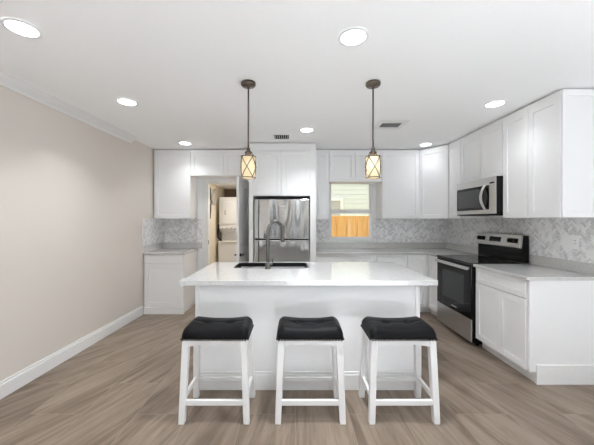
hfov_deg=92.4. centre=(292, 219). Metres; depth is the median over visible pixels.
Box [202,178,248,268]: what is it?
trim
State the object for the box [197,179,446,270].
wall
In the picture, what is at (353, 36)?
recessed light
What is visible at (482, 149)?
upper cabinet
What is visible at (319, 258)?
base cabinet
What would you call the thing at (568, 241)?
switch plate
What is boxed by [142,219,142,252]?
trim
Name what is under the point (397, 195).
upper cabinet
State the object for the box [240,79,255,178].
pendant light
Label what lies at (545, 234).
backsplash
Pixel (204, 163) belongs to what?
upper cabinet
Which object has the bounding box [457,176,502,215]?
microwave
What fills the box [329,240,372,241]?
trim
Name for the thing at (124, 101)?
recessed light
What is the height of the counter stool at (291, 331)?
0.660 m
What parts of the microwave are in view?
door glass, handle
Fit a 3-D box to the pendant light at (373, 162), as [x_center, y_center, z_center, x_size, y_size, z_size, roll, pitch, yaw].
[0.660,-0.736,2.350,0.126,0.789,0.126,0,0,29]
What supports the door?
in the wall at (199, 181)
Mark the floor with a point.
(123, 388)
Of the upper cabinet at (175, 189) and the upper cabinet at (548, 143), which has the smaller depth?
the upper cabinet at (548, 143)
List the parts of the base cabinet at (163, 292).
drawer, door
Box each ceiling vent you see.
[272,134,289,139]
[374,120,409,128]
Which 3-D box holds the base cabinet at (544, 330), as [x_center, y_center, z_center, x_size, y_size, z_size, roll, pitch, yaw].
[2.310,0.955,2.771,0.616,0.883,0.715,0,0,0]
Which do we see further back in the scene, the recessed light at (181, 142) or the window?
the window
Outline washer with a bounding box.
[218,240,235,261]
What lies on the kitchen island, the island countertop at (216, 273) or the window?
the island countertop at (216, 273)
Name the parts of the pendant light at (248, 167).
strap frame, rod, lamp shade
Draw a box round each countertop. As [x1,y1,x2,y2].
[143,242,201,254]
[180,262,437,285]
[316,242,481,256]
[473,255,593,280]
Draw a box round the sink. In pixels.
[233,263,308,267]
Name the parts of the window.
sash, sash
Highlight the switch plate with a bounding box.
[562,235,578,248]
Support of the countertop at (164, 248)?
on the base cabinet at (163, 292)
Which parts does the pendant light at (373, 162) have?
strap frame, rod, lamp shade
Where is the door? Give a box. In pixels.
[234,176,248,261]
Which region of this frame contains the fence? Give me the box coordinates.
[332,216,368,236]
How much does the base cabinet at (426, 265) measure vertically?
0.883 m
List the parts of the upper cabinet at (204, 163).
door, door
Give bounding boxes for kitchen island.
[195,267,419,389]
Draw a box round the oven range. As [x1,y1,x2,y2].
[435,233,528,345]
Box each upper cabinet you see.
[154,150,196,218]
[191,150,245,178]
[316,150,328,218]
[329,150,381,183]
[376,150,419,218]
[419,145,463,218]
[449,139,483,217]
[460,118,502,182]
[503,89,593,217]
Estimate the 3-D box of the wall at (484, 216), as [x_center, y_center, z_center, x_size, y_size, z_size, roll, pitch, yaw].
[2.680,0.132,0.325,0.120,2.528,9.050,0,0,0]
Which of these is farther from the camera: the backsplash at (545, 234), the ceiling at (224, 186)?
the ceiling at (224, 186)
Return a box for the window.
[329,184,371,239]
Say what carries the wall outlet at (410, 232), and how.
attached to the wall at (199, 181)
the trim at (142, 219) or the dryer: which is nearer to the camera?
the trim at (142, 219)
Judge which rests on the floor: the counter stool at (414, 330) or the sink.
the counter stool at (414, 330)
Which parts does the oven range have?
door handle, storage drawer, oven door, control panel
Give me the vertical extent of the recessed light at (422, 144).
0.006 m
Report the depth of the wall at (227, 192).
6.72 m
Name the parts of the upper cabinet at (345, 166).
door, door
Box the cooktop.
[437,255,521,264]
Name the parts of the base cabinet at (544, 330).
door, drawer, door, panel, baseboard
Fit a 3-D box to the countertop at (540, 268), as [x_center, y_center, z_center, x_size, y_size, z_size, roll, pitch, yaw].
[2.299,0.446,2.769,0.640,0.132,0.725,0,0,0]
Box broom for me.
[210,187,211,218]
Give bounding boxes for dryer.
[217,197,235,261]
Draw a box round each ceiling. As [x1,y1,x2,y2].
[0,0,593,149]
[214,184,235,188]
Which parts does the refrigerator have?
handle, handle, door, freezer door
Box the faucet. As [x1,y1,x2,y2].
[265,220,284,268]
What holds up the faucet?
on the island countertop at (216, 273)
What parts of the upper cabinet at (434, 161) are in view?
door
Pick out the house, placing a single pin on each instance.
(343, 196)
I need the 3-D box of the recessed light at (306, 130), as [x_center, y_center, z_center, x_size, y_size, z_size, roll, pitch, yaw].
[0.174,-1.128,3.580,0.190,0.006,0.190,0,0,0]
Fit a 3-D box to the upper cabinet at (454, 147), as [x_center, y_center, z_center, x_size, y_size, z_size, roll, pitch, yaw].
[2.454,-0.568,4.040,0.328,1.092,0.275,0,0,0]
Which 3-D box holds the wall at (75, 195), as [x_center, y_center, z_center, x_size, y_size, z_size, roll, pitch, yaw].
[-2.404,0.132,0.325,0.152,2.528,9.057,0,0,2]
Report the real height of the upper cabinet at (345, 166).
0.505 m
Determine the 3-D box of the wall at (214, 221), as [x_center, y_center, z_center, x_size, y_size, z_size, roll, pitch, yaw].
[-1.670,0.132,5.885,0.100,2.528,1.830,0,0,0]
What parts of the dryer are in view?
control panel, panel, dryer door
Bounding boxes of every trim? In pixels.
[0,69,137,142]
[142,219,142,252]
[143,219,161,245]
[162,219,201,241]
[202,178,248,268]
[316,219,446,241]
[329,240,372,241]
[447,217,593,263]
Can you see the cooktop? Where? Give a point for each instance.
(456, 259)
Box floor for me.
[0,304,593,444]
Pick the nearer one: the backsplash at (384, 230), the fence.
the backsplash at (384, 230)
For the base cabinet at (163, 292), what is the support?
on the floor
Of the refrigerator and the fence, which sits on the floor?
the refrigerator
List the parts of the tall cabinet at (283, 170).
panel, door, door, panel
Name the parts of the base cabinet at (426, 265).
door, door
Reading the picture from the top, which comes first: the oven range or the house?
the house
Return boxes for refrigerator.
[254,199,308,261]
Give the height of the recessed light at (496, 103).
0.006 m
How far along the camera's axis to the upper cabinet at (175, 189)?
4.53 m
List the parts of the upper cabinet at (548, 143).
door, door, panel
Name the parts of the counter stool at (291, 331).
leg, seat, nailhead trim, leg, leg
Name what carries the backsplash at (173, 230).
attached to the wall at (199, 181)
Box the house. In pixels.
[331,184,368,215]
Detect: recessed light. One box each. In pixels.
[0,17,43,38]
[115,98,137,105]
[178,141,191,144]
[299,127,313,132]
[338,27,368,46]
[419,143,432,145]
[483,100,506,107]
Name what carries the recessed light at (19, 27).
in the ceiling at (437, 63)
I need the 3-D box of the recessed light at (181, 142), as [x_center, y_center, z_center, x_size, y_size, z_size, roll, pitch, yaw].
[-1.590,-1.128,4.200,0.190,0.006,0.190,0,0,0]
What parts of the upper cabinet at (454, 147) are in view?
door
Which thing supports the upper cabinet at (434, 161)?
attached to the wall at (484, 216)
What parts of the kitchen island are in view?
corner trim, baseboard, corner trim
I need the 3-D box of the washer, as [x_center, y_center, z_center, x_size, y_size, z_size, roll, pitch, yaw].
[-1.228,0.908,6.260,0.665,0.935,0.720,0,0,0]
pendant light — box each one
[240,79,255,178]
[365,79,380,178]
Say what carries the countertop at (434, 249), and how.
on the base cabinet at (426, 265)
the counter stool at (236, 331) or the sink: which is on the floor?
the counter stool at (236, 331)
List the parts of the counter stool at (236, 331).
leg, leg, nailhead trim, seat, leg, leg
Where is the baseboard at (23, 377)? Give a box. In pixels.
[0,306,142,399]
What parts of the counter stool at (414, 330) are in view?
leg, leg, nailhead trim, seat, leg, leg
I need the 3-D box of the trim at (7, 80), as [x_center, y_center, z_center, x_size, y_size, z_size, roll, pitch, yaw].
[-2.309,-1.092,-0.140,0.100,0.080,8.127,0,0,2]
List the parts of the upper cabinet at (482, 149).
door, door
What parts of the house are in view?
pane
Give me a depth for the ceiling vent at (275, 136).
3.85 m
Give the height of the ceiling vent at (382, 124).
0.010 m
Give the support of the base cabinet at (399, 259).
on the floor
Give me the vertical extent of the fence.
1.613 m
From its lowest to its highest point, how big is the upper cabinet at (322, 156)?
1.092 m
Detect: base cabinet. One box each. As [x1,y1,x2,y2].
[144,251,196,313]
[316,255,375,261]
[376,255,406,267]
[407,255,437,315]
[476,267,593,384]
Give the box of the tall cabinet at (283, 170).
[249,143,315,261]
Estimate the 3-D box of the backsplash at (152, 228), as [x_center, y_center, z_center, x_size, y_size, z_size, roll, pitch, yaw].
[-2.222,0.229,4.529,0.006,0.502,0.628,0,0,0]
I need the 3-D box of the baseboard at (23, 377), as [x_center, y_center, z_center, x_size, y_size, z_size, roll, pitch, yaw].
[-2.347,1.329,0.000,0.016,0.135,8.404,0,0,2]
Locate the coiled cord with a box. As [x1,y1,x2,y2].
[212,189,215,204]
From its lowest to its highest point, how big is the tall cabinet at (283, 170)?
2.510 m
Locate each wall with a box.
[0,85,153,381]
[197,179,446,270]
[210,184,223,263]
[224,189,235,196]
[454,216,589,263]
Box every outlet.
[408,230,412,236]
[573,238,576,245]
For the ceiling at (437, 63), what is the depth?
2.02 m
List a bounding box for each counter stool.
[178,316,255,424]
[275,316,345,424]
[358,316,439,424]

